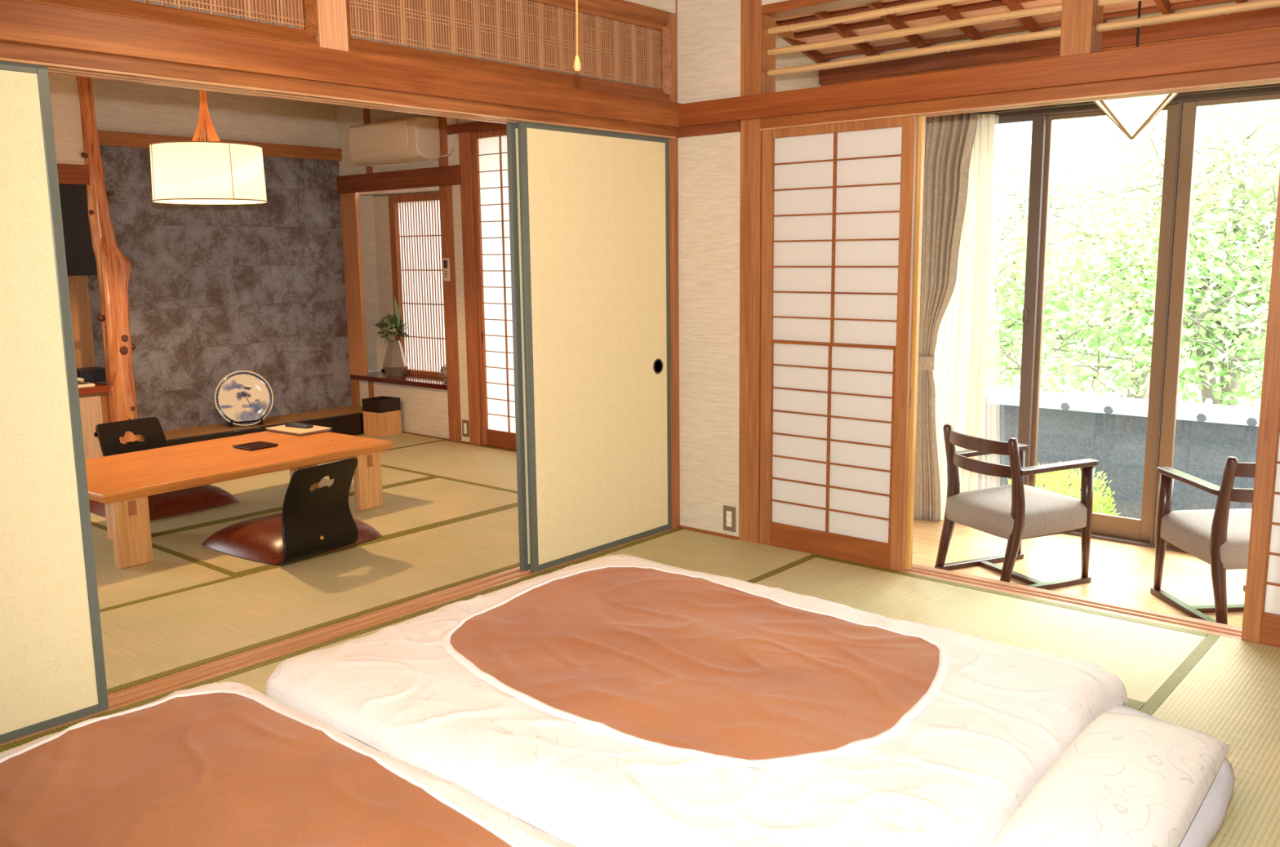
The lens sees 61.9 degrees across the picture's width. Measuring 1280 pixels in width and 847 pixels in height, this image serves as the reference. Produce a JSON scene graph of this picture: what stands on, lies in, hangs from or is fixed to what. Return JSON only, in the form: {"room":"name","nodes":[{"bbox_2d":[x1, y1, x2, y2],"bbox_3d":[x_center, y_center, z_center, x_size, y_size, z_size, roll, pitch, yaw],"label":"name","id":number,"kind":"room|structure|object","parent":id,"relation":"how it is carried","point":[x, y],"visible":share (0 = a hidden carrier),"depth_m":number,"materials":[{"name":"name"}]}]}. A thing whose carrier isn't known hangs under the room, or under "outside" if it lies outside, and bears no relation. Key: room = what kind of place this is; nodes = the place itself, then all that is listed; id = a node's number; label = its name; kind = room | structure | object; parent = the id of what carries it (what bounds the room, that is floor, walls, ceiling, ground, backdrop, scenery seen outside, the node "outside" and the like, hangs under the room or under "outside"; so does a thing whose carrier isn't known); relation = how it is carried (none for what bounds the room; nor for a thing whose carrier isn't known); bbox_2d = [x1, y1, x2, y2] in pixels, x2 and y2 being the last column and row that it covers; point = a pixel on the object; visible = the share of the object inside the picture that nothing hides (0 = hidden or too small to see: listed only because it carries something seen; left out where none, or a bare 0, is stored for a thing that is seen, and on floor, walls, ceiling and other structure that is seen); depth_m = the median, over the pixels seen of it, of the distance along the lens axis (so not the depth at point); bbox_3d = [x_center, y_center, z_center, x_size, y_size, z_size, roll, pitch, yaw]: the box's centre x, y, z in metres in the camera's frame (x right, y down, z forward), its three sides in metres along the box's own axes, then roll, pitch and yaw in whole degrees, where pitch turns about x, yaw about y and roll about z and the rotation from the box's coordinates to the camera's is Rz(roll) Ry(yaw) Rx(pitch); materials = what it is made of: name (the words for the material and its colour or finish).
{"room":"traditional dwelling","nodes":[
{"label":"traditional dwelling","id":0,"kind":"room"},
{"bbox_2d":[0,61,108,744],"bbox_3d":[-1.913,0.000,2.695,0.024,1.856,0.945,7,12,40],"label":"door","id":1,"kind":"structure","parent":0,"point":[52,669],"depth_m":2.97,"materials":[{"name":"paper"}]},
{"bbox_2d":[48,72,96,164],"bbox_3d":[-4.105,-1.681,5.452,0.060,0.580,2.540,7,12,40],"label":"wall","id":2,"kind":"structure","parent":0,"point":[64,90],"depth_m":6.26,"materials":[{"name":"paper"}]},
{"bbox_2d":[87,78,351,431],"bbox_3d":[-2.960,-1.093,7.642,0.137,2.460,2.000,7,12,40],"label":"wall","id":3,"kind":"structure","parent":0,"point":[215,291],"depth_m":7.58,"materials":[{"name":"grey paint"}]},
{"bbox_2d":[97,129,342,160],"bbox_3d":[-2.921,-1.932,7.439,0.060,0.090,1.920,7,12,40],"label":"trim","id":4,"kind":"structure","parent":3,"relation":"attached to","point":[106,138],"depth_m":7.54,"materials":[{"name":"brown wood"}]},
{"bbox_2d":[358,186,439,372],"bbox_3d":[-1.726,-1.047,8.088,1.410,1.800,0.380,7,12,40],"label":"wall niche","id":5,"kind":"object","parent":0,"point":[373,206],"visible":0.18,"depth_m":8.47,"materials":[{"name":"paint"}]},
{"bbox_2d":[350,371,447,390],"bbox_3d":[-1.738,-0.334,8.162,1.192,0.036,0.308,7,12,40],"label":"niche shelf","id":6,"kind":"object","parent":5,"relation":"attached to","point":[437,383],"visible":0.73,"depth_m":8.09,"materials":[{"name":"brown wood"}]},
{"bbox_2d":[373,297,409,376],"bbox_3d":[-1.921,-0.682,8.275,0.314,0.620,0.288,7,12,40],"label":"flower vase","id":7,"kind":"object","parent":6,"relation":"on","point":[395,363],"visible":1,"depth_m":8.22,"materials":[{"name":"beige ceramic"}]},
{"bbox_2d":[387,191,446,377],"bbox_3d":[-1.567,-1.046,8.097,0.960,1.388,0.050,7,12,40],"label":"window","id":8,"kind":"structure","parent":5,"relation":"attached to","point":[415,220],"depth_m":8.22,"materials":[{"name":"white paper"}]},
{"bbox_2d":[92,0,806,105],"bbox_3d":[-2.782,-1.906,4.775,4.180,0.050,6.700,7,12,40],"label":"ceiling","id":9,"kind":"structure","parent":0,"point":[789,34],"depth_m":5.71,"materials":[{"name":"wood"}]},
{"bbox_2d":[148,89,267,204],"bbox_3d":[-2.147,-1.530,5.255,0.537,0.859,0.537,-3,9,-13],"label":"pendant lamp","id":10,"kind":"object","parent":9,"relation":"hanging from","point":[206,172],"visible":1,"depth_m":5.10,"materials":[{"name":"white paper"}]},
{"bbox_2d":[336,34,778,442],"bbox_3d":[-0.788,-1.000,7.096,3.960,2.520,0.100,7,12,40],"label":"wall","id":11,"kind":"structure","parent":0,"point":[424,411],"depth_m":7.83,"materials":[{"name":"paint"}]},
{"bbox_2d":[340,192,368,376],"bbox_3d":[-2.216,-1.056,8.274,0.196,1.430,0.036,7,12,40],"label":"trim","id":12,"kind":"structure","parent":11,"relation":"attached to","point":[349,202],"depth_m":8.24,"materials":[{"name":"brown wood"}]},
{"bbox_2d":[336,164,461,193],"bbox_3d":[-1.763,-1.764,7.731,1.444,0.130,0.040,7,12,40],"label":"trim","id":13,"kind":"structure","parent":11,"relation":"attached to","point":[446,175],"depth_m":7.67,"materials":[{"name":"brown wood"}]},
{"bbox_2d":[347,116,457,166],"bbox_3d":[-1.679,-1.973,7.481,0.966,0.302,0.220,7,12,40],"label":"air conditioner","id":14,"kind":"object","parent":11,"relation":"attached to","point":[415,139],"visible":1,"depth_m":7.37,"materials":[{"name":"beige plastic"}]},
{"bbox_2d":[439,185,462,442],"bbox_3d":[-1.307,-0.757,7.580,0.125,1.820,0.112,7,12,40],"label":"trim","id":15,"kind":"structure","parent":11,"relation":"attached to","point":[445,192],"depth_m":7.53,"materials":[{"name":"brown wood"}]},
{"bbox_2d":[457,132,482,445],"bbox_3d":[-1.139,-0.913,7.402,0.110,2.180,0.120,7,12,40],"label":"trim","id":16,"kind":"structure","parent":11,"relation":"attached to","point":[465,145],"depth_m":7.35,"materials":[{"name":"brown wood"}]},
{"bbox_2d":[471,128,515,449],"bbox_3d":[-0.388,-0.815,6.740,1.900,2.140,0.032,7,12,40],"label":"shoji screen","id":17,"kind":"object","parent":11,"relation":"in","point":[490,155],"depth_m":7.24,"materials":[{"name":"white paper"}]},
{"bbox_2d":[677,0,787,537],"bbox_3d":[1.468,-0.626,3.984,3.300,2.720,0.110,7,12,40],"label":"wall","id":18,"kind":"structure","parent":0,"point":[708,31],"depth_m":4.90,"materials":[{"name":"paint"}]},
{"bbox_2d":[0,528,673,746],"bbox_3d":[-1.548,0.863,3.309,0.135,0.060,5.200,7,12,40],"label":"trim","id":19,"kind":"structure","parent":18,"relation":"attached to","point":[153,688],"depth_m":3.72,"materials":[{"name":"brown wood"}]},
{"bbox_2d":[506,121,530,571],"bbox_3d":[-0.215,-0.345,4.724,0.024,1.856,0.918,7,12,40],"label":"door","id":20,"kind":"structure","parent":18,"relation":"in","point":[512,127],"depth_m":4.38,"materials":[{"name":"wood"}]},
{"bbox_2d":[517,120,671,573],"bbox_3d":[-0.165,-0.344,4.715,0.024,1.856,0.928,7,12,40],"label":"door","id":21,"kind":"structure","parent":18,"relation":"in","point":[594,204],"depth_m":4.66,"materials":[{"name":"paper"}]},
{"bbox_2d":[668,137,679,528],"bbox_3d":[0.126,-0.400,5.090,0.122,1.872,0.034,7,12,40],"label":"trim","id":22,"kind":"structure","parent":18,"relation":"attached to","point":[672,142],"depth_m":5.04,"materials":[{"name":"brown wood"}]},
{"bbox_2d":[675,120,740,137],"bbox_3d":[0.302,-1.322,4.793,0.356,0.047,0.014,7,12,40],"label":"trim","id":23,"kind":"structure","parent":18,"relation":"attached to","point":[734,126],"depth_m":4.78,"materials":[{"name":"brown wood"}]},
{"bbox_2d":[738,118,762,543],"bbox_3d":[0.528,-0.367,4.841,0.107,1.957,0.116,7,12,40],"label":"wooden post","id":24,"kind":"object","parent":18,"relation":"attached to","point":[751,135],"depth_m":4.78,"materials":[{"name":"brown wood"}]},
{"bbox_2d":[740,0,776,96],"bbox_3d":[0.513,-1.757,4.618,0.107,0.667,0.116,7,12,40],"label":"trim","id":25,"kind":"structure","parent":18,"relation":"attached to","point":[755,41],"depth_m":4.60,"materials":[{"name":"brown wood"}]},
{"bbox_2d":[761,0,883,18],"bbox_3d":[1.639,-1.636,3.678,2.837,0.037,0.130,7,12,40],"label":"trim","id":26,"kind":"structure","parent":18,"relation":"attached to","point":[788,8],"depth_m":4.45,"materials":[{"name":"brown wood"}]},
{"bbox_2d":[759,115,918,571],"bbox_3d":[0.820,-0.335,4.545,0.716,1.862,0.030,7,12,40],"label":"door","id":27,"kind":"structure","parent":18,"relation":"in","point":[838,200],"depth_m":4.52,"materials":[{"name":"white paper"}]},
{"bbox_2d":[905,115,925,570],"bbox_3d":[0.853,-0.339,4.566,0.721,1.862,0.030,7,12,40],"label":"door","id":28,"kind":"structure","parent":18,"relation":"in","point":[922,119],"depth_m":4.33,"materials":[{"name":"brown wood"}]},
{"bbox_2d":[759,542,1279,648],"bbox_3d":[1.821,0.765,3.936,3.237,0.140,0.140,7,12,40],"label":"trim","id":29,"kind":"structure","parent":18,"relation":"attached to","point":[1179,621],"depth_m":4.05,"materials":[{"name":"brown wood"}]},
{"bbox_2d":[1241,172,1279,647],"bbox_3d":[2.353,-0.144,3.248,0.796,1.862,0.030,7,12,40],"label":"door","id":30,"kind":"structure","parent":18,"relation":"in","point":[1261,612],"depth_m":3.54,"materials":[{"name":"brown wood"}]},
{"bbox_2d":[653,13,820,91],"bbox_3d":[0.613,-0.935,5.806,0.100,3.050,1.590,7,12,40],"label":"wall","id":31,"kind":"structure","parent":0,"point":[789,82],"depth_m":5.86,"materials":[{"name":"paper"}]},
{"bbox_2d":[793,0,1035,38],"bbox_3d":[2.208,-1.931,4.628,3.650,0.022,0.036,7,12,40],"label":"trim","id":32,"kind":"structure","parent":31,"relation":"attached to","point":[996,2],"depth_m":5.33,"materials":[{"name":"brown wood"}]},
{"bbox_2d":[822,0,1235,59],"bbox_3d":[2.410,-1.899,4.872,3.650,0.022,0.036,7,12,40],"label":"trim","id":33,"kind":"structure","parent":31,"relation":"attached to","point":[1197,3],"depth_m":5.31,"materials":[{"name":"brown wood"}]},
{"bbox_2d":[776,0,1257,61],"bbox_3d":[2.005,-1.984,4.381,3.650,0.431,1.750,7,12,40],"label":"ceiling","id":34,"kind":"structure","parent":0,"point":[1128,6],"depth_m":5.36,"materials":[{"name":"brown wood"}]},
{"bbox_2d":[1093,0,1177,139],"bbox_3d":[2.022,-1.662,4.321,0.502,0.994,0.502,3,10,23],"label":"lamp","id":35,"kind":"object","parent":34,"relation":"hanging from","point":[1131,115],"visible":0.3,"depth_m":4.32,"materials":[{"name":"beige"}]},
{"bbox_2d":[820,26,1279,86],"bbox_3d":[2.442,-1.673,4.943,3.650,0.220,0.080,7,12,40],"label":"beam","id":36,"kind":"structure","parent":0,"point":[1273,28],"depth_m":5.26,"materials":[{"name":"brown wood"}]},
{"bbox_2d":[818,6,1279,84],"bbox_3d":[2.437,-1.823,4.915,3.650,0.123,0.110,7,12,40],"label":"trim","id":37,"kind":"structure","parent":36,"relation":"attached to","point":[1264,18],"depth_m":5.24,"materials":[{"name":"brown wood"}]},
{"bbox_2d":[952,83,1279,115],"bbox_3d":[2.416,-1.498,4.822,3.100,0.025,0.220,7,12,40],"label":"track","id":38,"kind":"object","parent":36,"relation":"attached to","point":[1275,84],"visible":0.04,"depth_m":5.07,"materials":[{"name":"wood"}]},
{"bbox_2d":[913,113,978,522],"bbox_3d":[1.491,-0.527,5.694,0.548,2.140,0.112,7,12,40],"label":"drape","id":39,"kind":"object","parent":38,"relation":"hanging from","point":[949,140],"visible":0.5,"depth_m":5.55,"materials":[{"name":"grey fabric"}]},
{"bbox_2d":[933,114,995,519],"bbox_3d":[1.672,-0.523,5.659,0.341,2.140,0.086,7,12,40],"label":"sheer curtain","id":40,"kind":"object","parent":38,"relation":"hanging from","point":[960,352],"visible":0.52,"depth_m":5.61,"materials":[{"name":"beige fabric"}]},
{"bbox_2d":[974,115,1000,490],"bbox_3d":[1.832,-0.521,5.602,0.191,2.130,0.058,7,12,40],"label":"curtain","id":41,"kind":"object","parent":38,"relation":"hanging from","point":[991,411],"visible":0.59,"depth_m":5.62,"materials":[{"name":"white fabric"}]},
{"bbox_2d":[911,520,1247,627],"bbox_3d":[2.010,0.717,4.824,3.900,0.070,1.470,7,12,40],"label":"floor","id":42,"kind":"structure","parent":0,"point":[1120,573],"depth_m":4.93,"materials":[{"name":"beige wood"}]},
{"bbox_2d":[934,423,1098,590],"bbox_3d":[1.658,0.352,4.747,0.522,0.682,0.478,-5,10,-23],"label":"armchair","id":43,"kind":"object","parent":42,"relation":"on","point":[1016,512],"visible":0.99,"depth_m":4.62,"materials":[{"name":"grey fabric"}]},
{"bbox_2d":[1150,456,1255,625],"bbox_3d":[2.410,0.423,4.253,0.478,0.682,0.522,-1,9,-3],"label":"armchair","id":44,"kind":"object","parent":42,"relation":"on","point":[1219,537],"visible":0.75,"depth_m":4.17,"materials":[{"name":"white fabric"}]},
{"bbox_2d":[1000,321,1265,407],"bbox_3d":[10.055,-0.177,13.663,28.000,0.450,22.340,7,12,40],"label":"ground","id":45,"kind":"structure","parent":0,"point":[1190,386],"depth_m":15.49,"materials":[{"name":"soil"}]},
{"bbox_2d":[995,198,1112,392],"bbox_3d":[2.332,-0.852,9.903,3.870,2.357,3.014,4,10,26],"label":"tree","id":46,"kind":"object","parent":45,"relation":"on","point":[1013,299],"visible":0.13,"depth_m":9.12,"materials":[{"name":"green plant"}]},
{"bbox_2d":[1007,461,1120,515],"bbox_3d":[2.494,0.528,6.416,0.834,0.626,0.831,-3,10,-16],"label":"shrub","id":47,"kind":"object","parent":45,"relation":"on","point":[1046,479],"visible":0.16,"depth_m":6.28,"materials":[{"name":"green plant"}]},
{"bbox_2d":[996,116,1132,355],"bbox_3d":[5.583,-3.080,17.443,3.452,4.305,6.218,-9,12,-43],"label":"tree","id":48,"kind":"object","parent":45,"relation":"on","point":[1028,175],"visible":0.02,"depth_m":16.77,"materials":[{"name":"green plant"}]},
{"bbox_2d":[995,119,1205,388],"bbox_3d":[3.331,-1.698,11.575,3.658,3.503,5.479,-7,11,-33],"label":"tree","id":49,"kind":"object","parent":45,"relation":"on","point":[1024,133],"visible":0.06,"depth_m":10.67,"materials":[{"name":"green plant"}]},
{"bbox_2d":[1000,388,1260,519],"bbox_3d":[3.802,0.319,6.698,8.540,0.920,0.321,7,12,40],"label":"wall","id":50,"kind":"structure","parent":45,"relation":"on","point":[1111,431],"depth_m":7.09,"materials":[{"name":"grey paint"}]},
{"bbox_2d":[996,178,1275,407],"bbox_3d":[4.214,-0.590,8.188,4.602,2.697,2.772,5,11,33],"label":"tree","id":51,"kind":"object","parent":45,"relation":"on","point":[1209,388],"visible":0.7,"depth_m":7.97,"materials":[{"name":"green plant"}]},
{"bbox_2d":[995,100,1279,399],"bbox_3d":[4.413,-1.746,9.733,3.321,4.135,3.967,-6,11,-31],"label":"tree","id":52,"kind":"object","parent":45,"relation":"on","point":[1104,184],"visible":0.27,"depth_m":9.63,"materials":[{"name":"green plant"}]},
{"bbox_2d":[996,99,1279,406],"bbox_3d":[4.779,-1.942,8.410,3.365,4.933,3.940,-5,10,-27],"label":"tree","id":53,"kind":"object","parent":45,"relation":"on","point":[1255,146],"visible":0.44,"depth_m":8.40,"materials":[{"name":"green plant"}]},
{"bbox_2d":[999,106,1279,362],"bbox_3d":[8.133,-3.025,16.472,5.426,4.447,3.629,7,12,40],"label":"tree","id":54,"kind":"object","parent":45,"relation":"on","point":[1106,213],"visible":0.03,"depth_m":16.10,"materials":[{"name":"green plant"}]},
{"bbox_3d":[-0.836,0.942,3.280,9.600,0.098,6.260,7,12,40],"label":"floor","id":55,"kind":"structure","parent":0,"visible":0},
{"bbox_2d":[78,382,109,459],"bbox_3d":[-3.912,0.109,6.224,0.460,0.553,1.490,7,12,40],"label":"base cabinet","id":56,"kind":"object","parent":55,"relation":"on","point":[94,402],"visible":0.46,"depth_m":6.54,"materials":[{"name":"brown wood"}]},
{"bbox_2d":[67,275,95,368],"bbox_3d":[-3.588,-0.610,6.828,0.040,0.669,0.140,7,12,40],"label":"wooden panel","id":57,"kind":"object","parent":56,"relation":"on","point":[78,290],"visible":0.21,"depth_m":6.82,"materials":[{"name":"wood"}]},
{"bbox_2d":[91,521,239,609],"bbox_3d":[-2.716,0.638,4.784,1.888,0.059,0.928,7,12,40],"label":"mat","id":58,"kind":"object","parent":55,"relation":"on","point":[170,571],"visible":0.11,"depth_m":4.54,"materials":[{"name":"beige wicker"}]},
{"bbox_2d":[0,635,355,752],"bbox_3d":[-1.359,0.937,2.825,0.788,0.059,1.898,7,12,40],"label":"mat","id":59,"kind":"object","parent":55,"relation":"on","point":[256,676],"visible":0.15,"depth_m":3.40,"materials":[{"name":"beige wicker"}]},
{"bbox_2d":[139,405,364,446],"bbox_3d":[-2.740,0.074,7.623,0.443,0.156,1.918,7,12,40],"label":"platform","id":60,"kind":"object","parent":55,"relation":"on","point":[348,420],"visible":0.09,"depth_m":7.73,"materials":[{"name":"brown wood"}]},
{"bbox_2d":[227,417,262,427],"bbox_3d":[-2.798,-0.089,7.541,0.214,0.192,0.181,-5,10,-27],"label":"plate stand","id":61,"kind":"object","parent":60,"relation":"on","point":[260,423],"visible":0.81,"depth_m":7.48,"materials":[{"name":"black paint"}]},
{"bbox_2d":[214,370,273,426],"bbox_3d":[-2.777,-0.178,7.485,0.391,0.383,0.099,-5,10,-28],"label":"decorative plate","id":62,"kind":"object","parent":61,"relation":"on","point":[241,395],"visible":1,"depth_m":7.50,"materials":[{"name":"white ceramic"}]},
{"bbox_2d":[89,460,433,535],"bbox_3d":[-2.188,0.420,6.100,0.958,0.059,1.783,7,12,40],"label":"mat","id":63,"kind":"object","parent":55,"relation":"on","point":[266,492],"visible":0.21,"depth_m":5.96,"materials":[{"name":"beige wicker"}]},
{"bbox_2d":[95,417,168,457],"bbox_3d":[-2.673,0.216,5.841,0.502,0.431,0.410,6,11,37],"label":"chair","id":64,"kind":"object","parent":63,"relation":"on","point":[108,434],"visible":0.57,"depth_m":5.94,"materials":[{"name":"black paint"}]},
{"bbox_2d":[88,484,238,519],"bbox_3d":[-2.607,0.388,5.787,0.644,0.105,0.644,7,12,40],"label":"floor cushion","id":65,"kind":"object","parent":63,"relation":"on","point":[188,500],"visible":0.39,"depth_m":5.63,"materials":[{"name":"brown leather"}]},
{"bbox_2d":[99,527,519,694],"bbox_3d":[-1.349,0.703,4.284,0.843,0.059,1.898,7,12,40],"label":"mat","id":66,"kind":"object","parent":55,"relation":"on","point":[148,639],"visible":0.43,"depth_m":4.18,"materials":[{"name":"beige wicker"}]},
{"bbox_2d":[151,476,517,574],"bbox_3d":[-1.470,0.510,5.493,0.928,0.059,1.783,7,12,40],"label":"mat","id":67,"kind":"object","parent":55,"relation":"on","point":[407,507],"visible":0.31,"depth_m":5.56,"materials":[{"name":"beige wicker"}]},
{"bbox_2d":[84,431,392,568],"bbox_3d":[-2.138,0.330,5.384,0.880,0.346,1.550,6,11,37],"label":"table","id":68,"kind":"object","parent":67,"relation":"on","point":[123,482],"visible":0.83,"depth_m":5.17,"materials":[{"name":"brown wood"}]},
{"bbox_2d":[201,512,382,564],"bbox_3d":[-1.639,0.500,5.027,0.630,0.102,0.630,7,12,40],"label":"floor cushion","id":69,"kind":"object","parent":67,"relation":"on","point":[260,539],"visible":0.55,"depth_m":4.84,"materials":[{"name":"brown leather"}]},
{"bbox_2d":[280,457,358,565],"bbox_3d":[-1.561,0.368,4.816,0.502,0.431,0.410,5,11,33],"label":"chair","id":70,"kind":"object","parent":67,"relation":"on","point":[318,521],"visible":0.96,"depth_m":4.70,"materials":[{"name":"black paint"}]},
{"bbox_2d":[351,432,444,452],"bbox_3d":[-2.293,0.235,7.264,0.728,0.059,1.918,7,12,40],"label":"mat","id":71,"kind":"object","parent":55,"relation":"on","point":[402,440],"visible":0.17,"depth_m":7.77,"materials":[{"name":"wicker"}]},
{"bbox_2d":[361,395,401,436],"bbox_3d":[-1.943,-0.057,8.031,0.200,0.268,0.200,6,11,36],"label":"box","id":72,"kind":"object","parent":71,"relation":"on","point":[381,415],"visible":1,"depth_m":7.97,"materials":[{"name":"brown wood"}]},
{"bbox_2d":[380,440,517,493],"bbox_3d":[-0.964,0.293,6.806,1.888,0.059,0.893,7,12,40],"label":"mat","id":73,"kind":"object","parent":55,"relation":"on","point":[488,467],"visible":0.26,"depth_m":6.89,"materials":[{"name":"beige wicker"}]},
{"bbox_2d":[427,504,519,551],"bbox_3d":[-0.183,0.473,5.629,0.843,0.059,1.688,7,12,40],"label":"mat","id":74,"kind":"object","parent":55,"relation":"on","point":[500,527],"visible":0.07,"depth_m":5.25,"materials":[{"name":"beige wicker"}]},
{"bbox_2d":[346,528,819,639],"bbox_3d":[-0.124,0.695,4.248,0.788,0.059,1.898,7,12,40],"label":"mat","id":75,"kind":"object","parent":55,"relation":"on","point":[694,551],"visible":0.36,"depth_m":4.69,"materials":[{"name":"beige wicker"}]},
{"bbox_2d":[755,555,1208,706],"bbox_3d":[1.131,0.734,3.915,1.553,0.059,0.778,7,12,40],"label":"mat","id":76,"kind":"object","parent":55,"relation":"on","point":[1143,655],"visible":0.48,"depth_m":3.88,"materials":[{"name":"beige wicker"}]},
{"bbox_2d":[1139,633,1279,846],"bbox_3d":[1.770,0.894,2.874,0.783,0.059,1.548,7,12,40],"label":"mat","id":77,"kind":"object","parent":55,"relation":"on","point":[1227,690],"visible":0.42,"depth_m":3.06,"materials":[{"name":"beige wicker"}]},
{"bbox_3d":[0.140,0.929,2.772,1.553,0.059,0.728,7,12,40],"label":"mat","id":78,"kind":"object","parent":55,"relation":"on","visible":0},
{"bbox_2d":[980,704,1235,846],"bbox_3d":[0.347,0.835,2.923,2.140,0.072,1.454,7,12,40],"label":"mattress","id":79,"kind":"object","parent":78,"relation":"on","point":[1211,815],"visible":0.1,"depth_m":2.44,"materials":[{"name":"white fabric"}]},
{"bbox_2d":[265,554,1127,846],"bbox_3d":[0.134,0.733,3.135,2.058,0.115,1.656,7,12,40],"label":"quilt","id":80,"kind":"object","parent":79,"relation":"on","point":[620,700],"visible":1,"depth_m":2.81,"materials":[{"name":"white fabric"}]},
{"bbox_2d":[987,712,1231,846],"bbox_3d":[1.061,0.828,2.377,0.310,0.101,0.900,7,12,38],"label":"pillow","id":81,"kind":"object","parent":79,"relation":"on","point":[1126,780],"visible":1,"depth_m":2.33,"materials":[{"name":"white fabric"}]},
{"bbox_3d":[-0.808,1.116,1.677,1.553,0.059,0.728,7,12,40],"label":"mat","id":82,"kind":"object","parent":55,"relation":"on","visible":0},
{"bbox_3d":[-0.710,1.032,1.764,2.165,0.073,1.432,7,12,40],"label":"mattress","id":83,"kind":"object","parent":82,"relation":"on","visible":0},
{"bbox_2d":[0,682,577,846],"bbox_3d":[-0.938,0.941,1.934,2.049,0.109,1.573,7,12,40],"label":"quilt","id":84,"kind":"object","parent":83,"relation":"on","point":[223,764],"visible":1,"depth_m":2.41,"materials":[{"name":"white fabric"}]},
{"bbox_3d":[-3.534,0.479,5.832,0.728,0.059,1.898,7,12,40],"label":"mat","id":85,"kind":"object","parent":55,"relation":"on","visible":0},
{"bbox_2d":[76,75,140,444],"bbox_3d":[-3.239,-0.913,6.540,0.141,2.460,0.243,5,11,31],"label":"pillar","id":86,"kind":"structure","parent":85,"relation":"on","point":[113,268],"depth_m":6.50,"materials":[{"name":"brown wood"}]},
{"bbox_3d":[3.444,-0.380,2.313,1.900,2.720,0.110,7,12,40],"label":"wall","id":87,"kind":"structure","parent":0,"visible":0},
{"bbox_2d":[678,29,1279,126],"bbox_3d":[1.567,-1.234,3.700,3.700,0.098,0.032,7,12,40],"label":"trim","id":88,"kind":"structure","parent":87,"relation":"attached to","point":[1257,48],"depth_m":3.88,"materials":[{"name":"brown wood"}]},
{"bbox_2d":[760,62,1279,130],"bbox_3d":[1.794,-1.151,3.622,3.237,0.045,0.136,7,12,40],"label":"trim","id":89,"kind":"structure","parent":87,"relation":"attached to","point":[1270,70],"depth_m":3.83,"materials":[{"name":"brown wood"}]},
{"bbox_2d":[766,0,1279,76],"bbox_3d":[1.634,-1.471,3.696,2.837,0.211,0.032,7,12,40],"label":"transom","id":90,"kind":"object","parent":87,"relation":"attached to","point":[1259,4],"visible":1,"depth_m":4.09,"materials":[{"name":"brown wood"}]},
{"bbox_2d":[1059,0,1103,56],"bbox_3d":[1.561,-1.479,3.757,0.106,0.367,0.116,7,12,40],"label":"trim","id":91,"kind":"structure","parent":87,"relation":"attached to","point":[1080,19],"depth_m":3.73,"materials":[{"name":"brown wood"}]},
{"bbox_3d":[-2.757,-0.082,1.728,0.120,2.455,1.500,7,12,40],"label":"wall","id":92,"kind":"structure","parent":0,"visible":0},
{"bbox_2d":[315,0,348,51],"bbox_3d":[-1.027,-1.551,3.468,0.056,0.675,0.108,7,12,40],"label":"trim","id":93,"kind":"structure","parent":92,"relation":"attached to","point":[331,14],"depth_m":3.49,"materials":[{"name":"wood"}]},
{"bbox_2d":[0,40,676,138],"bbox_3d":[-1.560,-1.017,3.000,0.128,0.048,5.200,7,12,40],"label":"trim","id":94,"kind":"structure","parent":92,"relation":"attached to","point":[7,50],"depth_m":3.42,"materials":[{"name":"brown wood"}]},
{"bbox_2d":[0,0,680,128],"bbox_3d":[-1.506,-1.079,2.942,0.034,0.106,5.200,7,12,40],"label":"trim","id":95,"kind":"structure","parent":92,"relation":"attached to","point":[23,22],"depth_m":3.38,"materials":[{"name":"brown wood"}]},
{"bbox_2d":[22,0,319,46],"bbox_3d":[-1.632,-1.305,2.807,0.072,0.398,1.732,7,12,40],"label":"transom","id":96,"kind":"object","parent":95,"relation":"on","point":[274,20],"visible":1,"depth_m":3.26,"materials":[{"name":"brown wood"}]},
{"bbox_2d":[346,0,671,102],"bbox_3d":[-0.441,-1.539,4.181,0.072,0.398,1.718,7,12,40],"label":"transom","id":97,"kind":"object","parent":95,"relation":"on","point":[502,37],"visible":0.98,"depth_m":4.22,"materials":[{"name":"brown wood"}]},
{"bbox_3d":[3.464,-0.580,3.396,0.100,3.050,1.590,7,12,40],"label":"wall","id":98,"kind":"structure","parent":0,"visible":0},
{"bbox_2d":[977,85,1279,553],"bbox_3d":[2.472,-0.457,5.158,3.650,2.170,0.110,7,12,40],"label":"window","id":99,"kind":"structure","parent":98,"relation":"in","point":[1180,100],"depth_m":5.12,"materials":[{"name":"brown metal"}]},
{"bbox_2d":[998,115,1046,485],"bbox_3d":[1.645,-0.553,5.819,1.025,2.100,0.040,7,12,40],"label":"window","id":100,"kind":"structure","parent":99,"relation":"attached to","point":[1039,122],"depth_m":5.46,"materials":[{"name":"brown metal"}]},
{"bbox_2d":[1028,103,1179,541],"bbox_3d":[2.285,-0.483,5.338,0.660,2.100,0.028,7,12,40],"label":"window","id":101,"kind":"structure","parent":99,"relation":"attached to","point":[1105,524],"depth_m":5.25,"materials":[{"name":"brown metal"}]},
{"bbox_2d":[1153,93,1279,547],"bbox_3d":[2.801,-0.411,4.849,0.743,2.100,0.028,7,12,40],"label":"window","id":102,"kind":"structure","parent":99,"relation":"attached to","point":[1189,109],"depth_m":5.01,"materials":[{"name":"brown metal"}]},
{"bbox_3d":[-3.471,-1.854,6.488,0.420,0.580,0.060,7,12,40],"label":"wall","id":103,"kind":"structure","parent":0,"visible":0},
{"bbox_2d":[58,183,97,275],"bbox_3d":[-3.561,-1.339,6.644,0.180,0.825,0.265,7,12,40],"label":"television","id":104,"kind":"object","parent":103,"relation":"attached to","point":[79,253],"visible":0.19,"depth_m":6.61,"materials":[{"name":"black plastic"}]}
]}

